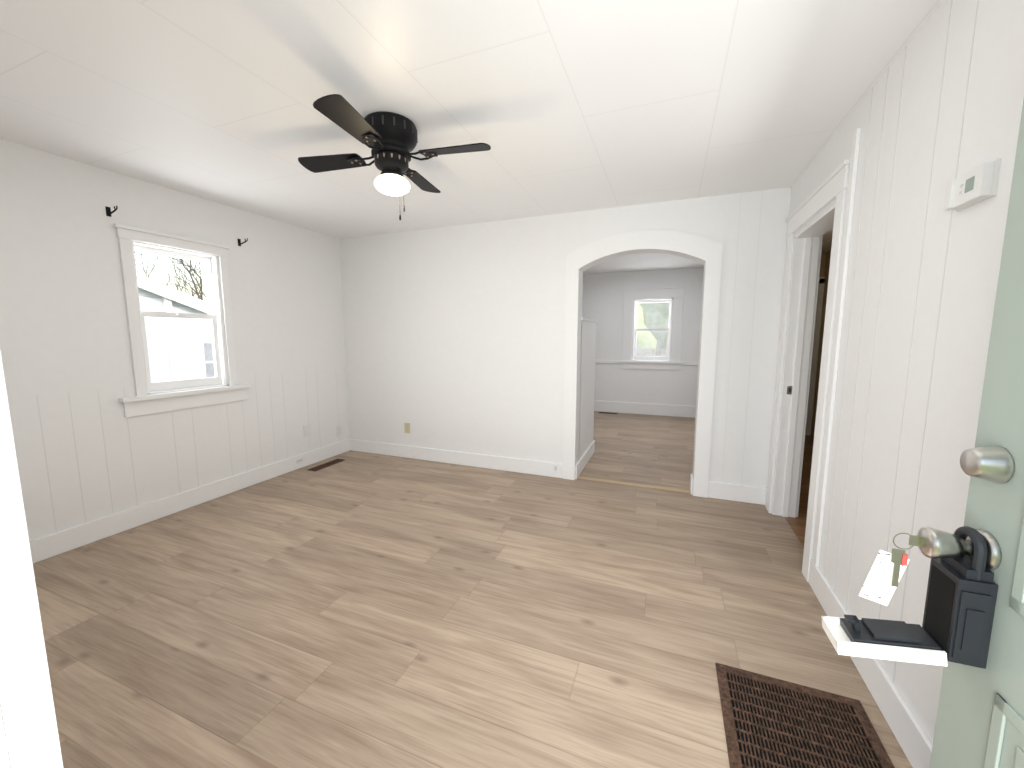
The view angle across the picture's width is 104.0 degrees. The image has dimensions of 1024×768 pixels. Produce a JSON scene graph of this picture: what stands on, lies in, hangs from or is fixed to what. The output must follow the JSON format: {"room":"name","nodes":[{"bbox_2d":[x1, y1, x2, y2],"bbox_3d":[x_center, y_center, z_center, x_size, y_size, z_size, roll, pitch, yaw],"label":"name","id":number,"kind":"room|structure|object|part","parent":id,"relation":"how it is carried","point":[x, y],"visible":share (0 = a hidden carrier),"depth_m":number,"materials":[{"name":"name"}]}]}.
{"room":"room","nodes":[
{"label":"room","id":0,"kind":"room"},
{"bbox_2d":[0,711,9,767],"bbox_3d":[-1.198,0.075,0.471,4.435,2.440,0.180,3,7,21],"label":"wall","id":1,"kind":"structure","parent":0,"point":[4,760],"depth_m":0.22,"materials":[{"name":"paint"}]},
{"bbox_2d":[0,349,63,767],"bbox_3d":[0.126,0.274,-0.017,1.130,2.160,0.200,3,7,21],"label":"trim","id":2,"kind":"structure","parent":1,"relation":"attached to","point":[28,715],"depth_m":0.22,"materials":[{"name":"paint"}]},
{"bbox_2d":[917,99,1023,767],"bbox_3d":[0.750,0.291,0.342,0.225,2.018,0.917,2,7,19],"label":"entry door","id":3,"kind":"structure","parent":1,"relation":"in","point":[980,719],"depth_m":0.70,"materials":[{"name":"paint"}]},
{"bbox_2d":[859,533,923,605],"bbox_3d":[0.738,0.360,0.777,0.093,0.156,0.006,2,7,19],"label":"keys","id":4,"kind":"object","parent":3,"relation":"hanging from","point":[884,576],"visible":1,"depth_m":0.78,"materials":[{"name":"white paper"}]},
{"bbox_2d":[821,526,998,668],"bbox_3d":[0.756,0.396,0.774,0.219,0.276,0.092,2,7,19],"label":"box","id":5,"kind":"object","parent":3,"relation":"hanging from","point":[960,605],"depth_m":0.74,"materials":[{"name":"black plastic"}]},
{"bbox_3d":[0.750,0.287,0.342,0.224,1.640,0.917,2,7,19],"label":"entry door hardware","id":6,"kind":"part","parent":3,"relation":"part of","materials":[{"name":"silver metal"}]},
{"bbox_2d":[0,138,349,540],"bbox_3d":[-2.657,-0.228,3.011,0.151,2.440,3.880,3,7,21],"label":"wall","id":7,"kind":"structure","parent":0,"point":[86,450],"depth_m":2.74,"materials":[{"name":"paint"}]},
{"bbox_2d":[105,206,117,216],"bbox_3d":[-2.625,-1.139,2.631,0.108,0.060,0.024,3,7,21],"label":"curtain bracket","id":8,"kind":"object","parent":7,"relation":"attached to","point":[108,211],"visible":1,"depth_m":2.64,"materials":[{"name":"black metal"}]},
{"bbox_2d":[113,223,250,417],"bbox_3d":[-2.577,-0.466,3.114,0.205,1.307,0.900,3,7,21],"label":"window","id":9,"kind":"structure","parent":7,"relation":"in","point":[218,387],"depth_m":3.09,"materials":[{"name":"paint"}]},
{"bbox_2d":[29,439,348,562],"bbox_3d":[-2.574,0.916,3.131,0.016,0.140,3.550,3,7,21],"label":"baseboard","id":10,"kind":"structure","parent":7,"relation":"attached to","point":[54,544],"depth_m":3.00,"materials":[{"name":"paint"}]},
{"bbox_2d":[238,238,247,245],"bbox_3d":[-2.307,-1.220,3.437,0.108,0.060,0.024,3,7,21],"label":"curtain bracket","id":11,"kind":"object","parent":7,"relation":"attached to","point":[239,242],"visible":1,"depth_m":3.45,"materials":[{"name":"black metal"}]},
{"bbox_2d":[336,425,341,435],"bbox_3d":[-1.989,0.539,4.603,0.008,0.115,0.070,3,7,21],"label":"outlet","id":12,"kind":"object","parent":7,"relation":"attached to","point":[339,430],"visible":1,"depth_m":4.60,"materials":[{"name":"white plastic"}]},
{"bbox_2d":[0,0,942,273],"bbox_3d":[0.560,-1.579,3.528,5.650,0.120,7.480,3,7,21],"label":"ceiling","id":13,"kind":"structure","parent":0,"point":[562,106],"depth_m":1.81,"materials":[{"name":"paint"}]},
{"bbox_2d":[298,94,490,219],"bbox_3d":[-0.632,-1.105,2.108,0.814,0.485,0.814,-4,8,-32],"label":"ceiling fan","id":14,"kind":"object","parent":13,"relation":"hanging from","point":[390,139],"visible":1,"depth_m":2.02,"materials":[{"name":"black metal"}]},
{"bbox_2d":[33,411,911,767],"bbox_3d":[0.560,0.978,3.833,5.650,0.150,7.480,3,7,21],"label":"floor","id":15,"kind":"structure","parent":0,"point":[355,609],"depth_m":1.91,"materials":[{"name":"brown wood"}]},
{"bbox_2d":[308,459,343,470],"bbox_3d":[-1.955,0.853,4.227,0.110,0.005,0.400,3,7,21],"label":"floor vent","id":16,"kind":"object","parent":15,"relation":"in","point":[325,465],"visible":1,"depth_m":4.20,"materials":[{"name":"metal"}]},
{"bbox_2d":[579,318,596,459],"bbox_3d":[0.744,0.084,4.254,0.150,1.525,0.830,3,7,21],"label":"half wall","id":17,"kind":"structure","parent":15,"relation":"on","point":[587,373],"depth_m":4.17,"materials":[{"name":"paint"}]},
{"bbox_2d":[716,663,894,767],"bbox_3d":[0.925,1.212,1.210,0.480,0.007,0.785,3,7,21],"label":"floor vent","id":18,"kind":"object","parent":15,"relation":"in","point":[770,722],"visible":1,"depth_m":1.39,"materials":[{"name":"metal"}]},
{"bbox_2d":[340,187,790,487],"bbox_3d":[0.088,-0.338,3.932,4.285,2.440,0.151,3,7,21],"label":"wall","id":19,"kind":"structure","parent":0,"point":[455,338],"depth_m":3.87,"materials":[{"name":"paint"}]},
{"bbox_2d":[404,423,409,432],"bbox_3d":[-1.163,0.488,4.439,0.070,0.115,0.008,3,7,21],"label":"outlet","id":20,"kind":"object","parent":19,"relation":"attached to","point":[407,427],"visible":1,"depth_m":4.44,"materials":[{"name":"beige plastic"}]},
{"bbox_2d":[349,439,562,477],"bbox_3d":[-0.710,0.777,4.291,2.575,0.140,0.016,3,7,21],"label":"baseboard","id":21,"kind":"structure","parent":19,"relation":"attached to","point":[541,468],"depth_m":4.21,"materials":[{"name":"paint"}]},
{"bbox_2d":[575,440,594,478],"bbox_3d":[0.777,0.783,4.246,0.036,0.140,0.986,3,7,21],"label":"baseboard","id":22,"kind":"structure","parent":19,"relation":"attached to","point":[580,465],"depth_m":4.13,"materials":[{"name":"paint"}]},
{"bbox_2d":[577,476,689,492],"bbox_3d":[1.094,0.919,3.666,1.020,0.006,0.055,3,7,21],"label":"threshold","id":23,"kind":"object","parent":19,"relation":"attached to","point":[638,485],"depth_m":3.65,"materials":[{"name":"brown wood"}]},
{"bbox_2d":[563,230,722,497],"bbox_3d":[1.101,-0.184,3.551,1.250,2.225,0.190,3,7,21],"label":"door frame","id":24,"kind":"structure","parent":19,"relation":"attached to","point":[709,251],"depth_m":3.35,"materials":[{"name":"paint"}]},
{"bbox_2d":[708,481,766,505],"bbox_3d":[1.848,0.898,3.282,0.430,0.140,0.040,3,7,21],"label":"baseboard","id":25,"kind":"structure","parent":19,"relation":"attached to","point":[718,490],"depth_m":3.28,"materials":[{"name":"paint"}]},
{"bbox_2d":[582,268,703,405],"bbox_3d":[1.751,-0.719,7.125,3.535,2.440,0.150,3,7,21],"label":"wall","id":26,"kind":"structure","parent":0,"point":[603,300],"depth_m":6.90,"materials":[{"name":"paint"}]},
{"bbox_2d":[595,360,620,363],"bbox_3d":[1.080,-0.424,7.332,1.800,0.055,0.022,3,7,21],"label":"trim","id":27,"kind":"structure","parent":26,"relation":"attached to","point":[618,362],"depth_m":7.08,"materials":[{"name":"paint"}]},
{"bbox_2d":[594,400,695,417],"bbox_3d":[1.792,0.408,7.153,3.330,0.195,0.016,3,7,21],"label":"baseboard","id":28,"kind":"structure","parent":26,"relation":"attached to","point":[650,409],"depth_m":6.94,"materials":[{"name":"paint"}]},
{"bbox_2d":[619,286,684,369],"bbox_3d":[2.385,-0.935,6.819,1.030,1.362,0.205,3,7,21],"label":"window","id":29,"kind":"structure","parent":26,"relation":"in","point":[672,297],"depth_m":6.79,"materials":[{"name":"paint"}]},
{"bbox_2d":[681,362,698,364],"bbox_3d":[3.077,-0.331,6.555,0.570,0.055,0.022,3,7,21],"label":"trim","id":30,"kind":"structure","parent":26,"relation":"attached to","point":[684,363],"depth_m":6.60,"materials":[{"name":"paint"}]},
{"bbox_2d":[811,250,830,437],"bbox_3d":[3.380,-0.267,3.340,0.150,2.440,4.600,3,7,21],"label":"wall","id":31,"kind":"structure","parent":0,"point":[827,265],"depth_m":5.25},
{"bbox_2d":[819,252,825,276],"bbox_3d":[3.696,-0.536,5.590,0.915,2.440,0.150,3,7,21],"label":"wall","id":32,"kind":"structure","parent":0,"point":[822,263],"depth_m":5.24,"materials":[{"name":"brown wood"}]},
{"bbox_2d":[805,286,818,434],"bbox_3d":[3.644,-0.321,5.482,0.795,2.020,0.114,3,7,21],"label":"hall door","id":33,"kind":"structure","parent":32,"relation":"in","point":[812,358],"depth_m":5.35,"materials":[{"name":"brown wood"}]},
{"bbox_2d":[806,277,824,435],"bbox_3d":[3.663,-0.367,5.525,0.915,2.120,0.030,3,7,21],"label":"door frame","id":34,"kind":"structure","parent":32,"relation":"attached to","point":[815,353],"depth_m":5.35,"materials":[{"name":"paint"}]},
{"bbox_2d":[772,0,1023,743],"bbox_3d":[2.128,-0.235,3.069,0.151,2.440,7.480,3,7,21],"label":"wall","id":35,"kind":"structure","parent":0,"point":[937,109],"depth_m":1.36,"materials":[{"name":"paint"}]},
{"bbox_2d":[766,128,860,581],"bbox_3d":[1.891,-0.101,2.490,0.206,2.310,1.135,3,7,21],"label":"door frame","id":36,"kind":"structure","parent":35,"relation":"attached to","point":[838,183],"depth_m":2.77,"materials":[{"name":"paint"}]},
{"bbox_2d":[787,386,791,393],"bbox_3d":[2.024,0.045,2.916,0.030,0.060,0.002,3,7,21],"label":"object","id":37,"kind":"structure","parent":36,"relation":"attached to","point":[789,389],"depth_m":2.92,"materials":[{"name":"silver metal"}]},
{"bbox_2d":[808,559,932,767],"bbox_3d":[1.197,1.161,1.072,0.016,0.140,2.440,3,7,21],"label":"baseboard","id":38,"kind":"structure","parent":35,"relation":"attached to","point":[909,733],"depth_m":1.42,"materials":[{"name":"paint"}]},
{"bbox_2d":[943,158,1000,211],"bbox_3d":[1.286,-0.552,1.125,0.038,0.092,0.150,3,7,21],"label":"thermostat","id":39,"kind":"object","parent":35,"relation":"attached to","point":[976,185],"visible":1,"depth_m":1.10,"materials":[{"name":"white plastic"}]},
{"label":"outside","id":40,"kind":"structure","parent":0,"visible":0},
{"bbox_3d":[-1.919,0.943,8.982,70.000,0.200,75.000,3,7,21],"label":"ground","id":41,"kind":"structure","parent":40,"visible":0},
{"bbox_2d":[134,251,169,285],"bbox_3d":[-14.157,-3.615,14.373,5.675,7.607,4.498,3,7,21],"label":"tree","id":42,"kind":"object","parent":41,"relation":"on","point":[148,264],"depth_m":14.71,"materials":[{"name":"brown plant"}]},
{"bbox_2d":[137,254,206,301],"bbox_3d":[-8.602,-2.655,11.640,5.713,6.334,4.742,3,7,21],"label":"tree","id":43,"kind":"object","parent":41,"relation":"on","point":[197,284],"depth_m":11.46,"materials":[{"name":"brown plant"}]},
{"bbox_2d":[137,274,214,381],"bbox_3d":[-10.080,-0.600,4.772,7.320,3.862,8.640,3,7,21],"label":"house","id":44,"kind":"structure","parent":41,"relation":"on","point":[182,309],"depth_m":6.52,"materials":[{"name":"white"}]},
{"bbox_2d":[155,257,202,299],"bbox_3d":[-16.111,-5.123,20.818,8.790,9.067,6.006,3,7,21],"label":"tree","id":45,"kind":"object","parent":41,"relation":"on","point":[198,295],"depth_m":20.70,"materials":[{"name":"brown plant"}]},
{"bbox_2d":[636,303,656,355],"bbox_3d":[2.912,-1.627,13.794,3.869,4.798,3.727,3,7,21],"label":"bush","id":46,"kind":"object","parent":41,"relation":"on","point":[644,338],"depth_m":12.02,"materials":[{"name":"green plant"}]},
{"bbox_2d":[633,348,665,355],"bbox_3d":[3.808,-0.058,9.777,12.000,1.600,0.070,3,7,21],"label":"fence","id":47,"kind":"object","parent":41,"relation":"on","point":[645,353],"depth_m":9.81,"materials":[{"name":"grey wood"}]},
{"bbox_2d":[639,302,668,353],"bbox_3d":[7.755,-3.473,17.681,5.959,6.654,6.096,3,7,21],"label":"bush","id":48,"kind":"object","parent":41,"relation":"on","point":[657,320],"depth_m":16.35,"materials":[{"name":"green plant"}]}
]}

